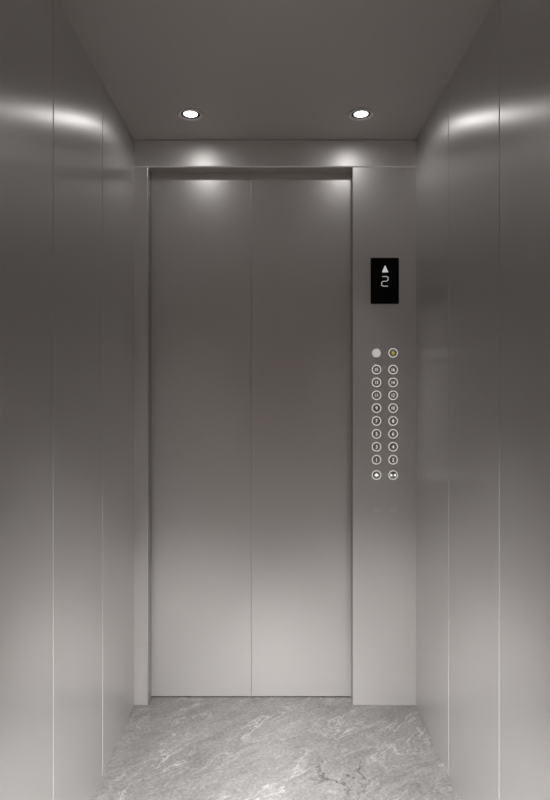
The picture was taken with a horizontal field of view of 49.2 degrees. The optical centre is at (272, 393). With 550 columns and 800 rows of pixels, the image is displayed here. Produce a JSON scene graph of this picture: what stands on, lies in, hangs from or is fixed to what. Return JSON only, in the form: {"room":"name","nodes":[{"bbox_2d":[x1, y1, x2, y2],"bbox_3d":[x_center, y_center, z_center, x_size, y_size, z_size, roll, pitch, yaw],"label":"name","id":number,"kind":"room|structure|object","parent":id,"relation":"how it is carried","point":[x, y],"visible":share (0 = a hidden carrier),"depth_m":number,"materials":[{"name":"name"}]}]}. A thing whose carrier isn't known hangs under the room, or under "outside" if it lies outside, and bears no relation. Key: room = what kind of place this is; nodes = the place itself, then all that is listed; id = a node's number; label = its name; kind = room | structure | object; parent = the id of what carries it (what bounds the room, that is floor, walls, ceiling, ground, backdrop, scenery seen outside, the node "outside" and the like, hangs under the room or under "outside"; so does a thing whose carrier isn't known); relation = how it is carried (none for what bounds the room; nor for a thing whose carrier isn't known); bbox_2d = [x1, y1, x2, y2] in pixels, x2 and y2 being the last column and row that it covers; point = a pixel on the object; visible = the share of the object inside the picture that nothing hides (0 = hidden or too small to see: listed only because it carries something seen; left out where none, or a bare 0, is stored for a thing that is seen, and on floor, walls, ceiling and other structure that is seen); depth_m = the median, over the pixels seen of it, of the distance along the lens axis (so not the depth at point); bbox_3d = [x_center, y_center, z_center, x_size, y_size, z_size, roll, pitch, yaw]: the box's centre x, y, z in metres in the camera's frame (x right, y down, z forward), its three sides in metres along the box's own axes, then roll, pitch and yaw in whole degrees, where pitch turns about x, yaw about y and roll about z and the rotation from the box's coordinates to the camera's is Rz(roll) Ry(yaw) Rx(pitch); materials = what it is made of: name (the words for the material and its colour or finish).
{"room":"elevator interior","nodes":[
{"label":"elevator interior","id":0,"kind":"room"},
{"bbox_2d":[0,0,133,799],"bbox_3d":[-0.582,0.117,1.046,0.031,2.307,2.993,0,0,0],"label":"wall","id":1,"kind":"structure","parent":0,"point":[67,150],"depth_m":1.60,"materials":[{"name":"metal"}]},
{"bbox_2d":[134,167,150,704],"bbox_3d":[-0.538,0.172,2.479,0.058,2.196,0.062,0,0,0],"label":"trim","id":2,"kind":"structure","parent":1,"relation":"attached to","point":[142,175],"depth_m":2.45,"materials":[{"name":"metal"}]},
{"bbox_2d":[151,173,251,695],"bbox_3d":[-0.315,0.119,2.527,0.450,2.293,0.029,0,0,0],"label":"door","id":3,"kind":"structure","parent":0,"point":[201,223],"depth_m":2.51,"materials":[{"name":"metal"}]},
{"bbox_2d":[92,695,458,799],"bbox_3d":[0.009,1.285,1.032,1.211,0.030,3.023,0,0,0],"label":"floor","id":4,"kind":"structure","parent":0,"point":[251,747],"depth_m":2.13,"materials":[{"name":"grey stone"}]},
{"bbox_2d":[58,0,494,140],"bbox_3d":[0.009,-1.052,1.032,1.211,0.030,3.023,0,0,0],"label":"ceiling","id":5,"kind":"structure","parent":0,"point":[255,70],"depth_m":1.87,"materials":[{"name":"metal"}]},
{"bbox_2d":[178,108,202,120],"bbox_3d":[-0.305,-1.034,2.222,0.093,0.006,0.093,0,0,0],"label":"recessed light","id":6,"kind":"object","parent":5,"relation":"in","point":[189,114],"visible":1,"depth_m":2.22,"materials":[{"name":"metal"}]},
{"bbox_2d":[348,108,373,120],"bbox_3d":[0.326,-1.034,2.222,0.093,0.006,0.093,0,0,0],"label":"recessed light","id":7,"kind":"object","parent":5,"relation":"in","point":[360,114],"visible":1,"depth_m":2.22,"materials":[{"name":"metal"}]},
{"bbox_2d":[351,167,415,704],"bbox_3d":[0.455,0.172,2.480,0.259,2.196,0.060,0,0,0],"label":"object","id":8,"kind":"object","parent":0,"point":[383,199],"depth_m":2.45,"materials":[{"name":"metal"}]},
{"bbox_2d":[134,141,415,172],"bbox_3d":[0.009,-0.980,2.478,1.151,0.110,0.063,0,0,0],"label":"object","id":9,"kind":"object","parent":8,"relation":"attached to","point":[159,156],"depth_m":2.45,"materials":[{"name":"metal"}]},
{"bbox_2d":[252,173,350,695],"bbox_3d":[0.134,0.119,2.527,0.446,2.293,0.028,0,0,0],"label":"door","id":10,"kind":"structure","parent":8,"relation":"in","point":[301,222],"depth_m":2.51,"materials":[{"name":"metal"}]},
{"bbox_2d":[372,348,380,357],"bbox_3d":[0.422,-0.167,2.449,0.039,0.039,0.002,0,0,0],"label":"button","id":11,"kind":"object","parent":8,"relation":"attached to","point":[376,352],"visible":1,"depth_m":2.45,"materials":[{"name":"grey"}]},
{"bbox_2d":[372,455,380,463],"bbox_3d":[0.423,0.269,2.449,0.038,0.038,0.002,0,0,0],"label":"button","id":12,"kind":"object","parent":8,"relation":"attached to","point":[376,459],"visible":1,"depth_m":2.45,"materials":[{"name":"metal"}]},
{"bbox_2d":[372,470,380,479],"bbox_3d":[0.423,0.331,2.449,0.038,0.038,0.002,0,0,0],"label":"button","id":13,"kind":"object","parent":8,"relation":"attached to","point":[376,474],"visible":1,"depth_m":2.45,"materials":[{"name":"metal"}]},
{"bbox_2d":[372,442,380,450],"bbox_3d":[0.423,0.216,2.449,0.038,0.038,0.002,0,0,0],"label":"button","id":14,"kind":"object","parent":8,"relation":"attached to","point":[376,446],"visible":1,"depth_m":2.45,"materials":[{"name":"metal"}]},
{"bbox_2d":[372,429,380,438],"bbox_3d":[0.423,0.163,2.449,0.038,0.038,0.002,0,0,0],"label":"button","id":15,"kind":"object","parent":8,"relation":"attached to","point":[376,434],"visible":1,"depth_m":2.45,"materials":[{"name":"metal"}]},
{"bbox_2d":[372,416,380,425],"bbox_3d":[0.423,0.110,2.449,0.038,0.038,0.002,0,0,0],"label":"button","id":16,"kind":"object","parent":8,"relation":"attached to","point":[376,420],"visible":1,"depth_m":2.45,"materials":[{"name":"metal"}]},
{"bbox_2d":[372,403,380,412],"bbox_3d":[0.423,0.058,2.449,0.038,0.038,0.002,0,0,0],"label":"button","id":17,"kind":"object","parent":8,"relation":"attached to","point":[376,407],"visible":1,"depth_m":2.45,"materials":[{"name":"metal"}]},
{"bbox_2d":[372,391,380,399],"bbox_3d":[0.423,0.005,2.449,0.038,0.038,0.002,0,0,0],"label":"button","id":18,"kind":"object","parent":8,"relation":"attached to","point":[376,395],"visible":1,"depth_m":2.45,"materials":[{"name":"metal"}]},
{"bbox_2d":[372,378,380,386],"bbox_3d":[0.423,-0.047,2.449,0.038,0.038,0.002,0,0,0],"label":"button","id":19,"kind":"object","parent":8,"relation":"attached to","point":[375,382],"visible":1,"depth_m":2.45,"materials":[{"name":"metal"}]},
{"bbox_2d":[372,365,380,373],"bbox_3d":[0.423,-0.100,2.449,0.038,0.038,0.002,0,0,0],"label":"button","id":20,"kind":"object","parent":8,"relation":"attached to","point":[376,368],"visible":1,"depth_m":2.45,"materials":[{"name":"white metal"}]},
{"bbox_2d":[370,258,398,303],"bbox_3d":[0.456,-0.461,2.448,0.116,0.188,0.003,0,0,0],"label":"display","id":21,"kind":"object","parent":8,"relation":"attached to","point":[384,272],"visible":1,"depth_m":2.45,"materials":[{"name":"black glass"}]},
{"bbox_2d":[389,455,397,463],"bbox_3d":[0.490,0.269,2.449,0.038,0.038,0.002,0,0,0],"label":"button","id":22,"kind":"object","parent":8,"relation":"attached to","point":[393,459],"visible":1,"depth_m":2.45,"materials":[{"name":"metal"}]},
{"bbox_2d":[389,471,397,479],"bbox_3d":[0.490,0.331,2.449,0.038,0.038,0.002,0,0,0],"label":"button","id":23,"kind":"object","parent":8,"relation":"attached to","point":[393,475],"visible":1,"depth_m":2.45,"materials":[{"name":"metal"}]},
{"bbox_2d":[389,348,397,356],"bbox_3d":[0.490,-0.168,2.449,0.038,0.038,0.002,0,0,0],"label":"button","id":24,"kind":"object","parent":8,"relation":"attached to","point":[393,352],"visible":1,"depth_m":2.45,"materials":[{"name":"metal"}]},
{"bbox_2d":[389,442,397,450],"bbox_3d":[0.490,0.216,2.449,0.038,0.038,0.002,0,0,0],"label":"button","id":25,"kind":"object","parent":8,"relation":"attached to","point":[393,446],"visible":1,"depth_m":2.45,"materials":[{"name":"metal"}]},
{"bbox_2d":[389,429,397,438],"bbox_3d":[0.490,0.163,2.449,0.038,0.038,0.002,0,0,0],"label":"button","id":26,"kind":"object","parent":8,"relation":"attached to","point":[393,433],"visible":1,"depth_m":2.45,"materials":[{"name":"metal"}]},
{"bbox_2d":[389,416,397,425],"bbox_3d":[0.490,0.110,2.449,0.038,0.038,0.002,0,0,0],"label":"button","id":27,"kind":"object","parent":8,"relation":"attached to","point":[393,420],"visible":1,"depth_m":2.45,"materials":[{"name":"metal"}]},
{"bbox_2d":[389,404,397,412],"bbox_3d":[0.490,0.058,2.449,0.038,0.038,0.002,0,0,0],"label":"button","id":28,"kind":"object","parent":8,"relation":"attached to","point":[393,408],"visible":1,"depth_m":2.45,"materials":[{"name":"metal"}]},
{"bbox_2d":[389,391,397,399],"bbox_3d":[0.490,0.005,2.449,0.038,0.038,0.002,0,0,0],"label":"button","id":29,"kind":"object","parent":8,"relation":"attached to","point":[393,395],"visible":1,"depth_m":2.45,"materials":[{"name":"metal"}]},
{"bbox_2d":[389,378,397,386],"bbox_3d":[0.490,-0.047,2.449,0.038,0.038,0.002,0,0,0],"label":"button","id":30,"kind":"object","parent":8,"relation":"attached to","point":[392,382],"visible":1,"depth_m":2.45,"materials":[{"name":"metal"}]},
{"bbox_2d":[389,365,397,373],"bbox_3d":[0.490,-0.100,2.449,0.038,0.038,0.002,0,0,0],"label":"button","id":31,"kind":"object","parent":8,"relation":"attached to","point":[393,369],"visible":1,"depth_m":2.45,"materials":[{"name":"metal"}]},
{"bbox_2d":[416,0,549,799],"bbox_3d":[0.599,0.117,1.046,0.031,2.307,2.993,0,0,0],"label":"wall","id":32,"kind":"structure","parent":0,"point":[483,150],"depth_m":1.64,"materials":[{"name":"metal"}]}
]}

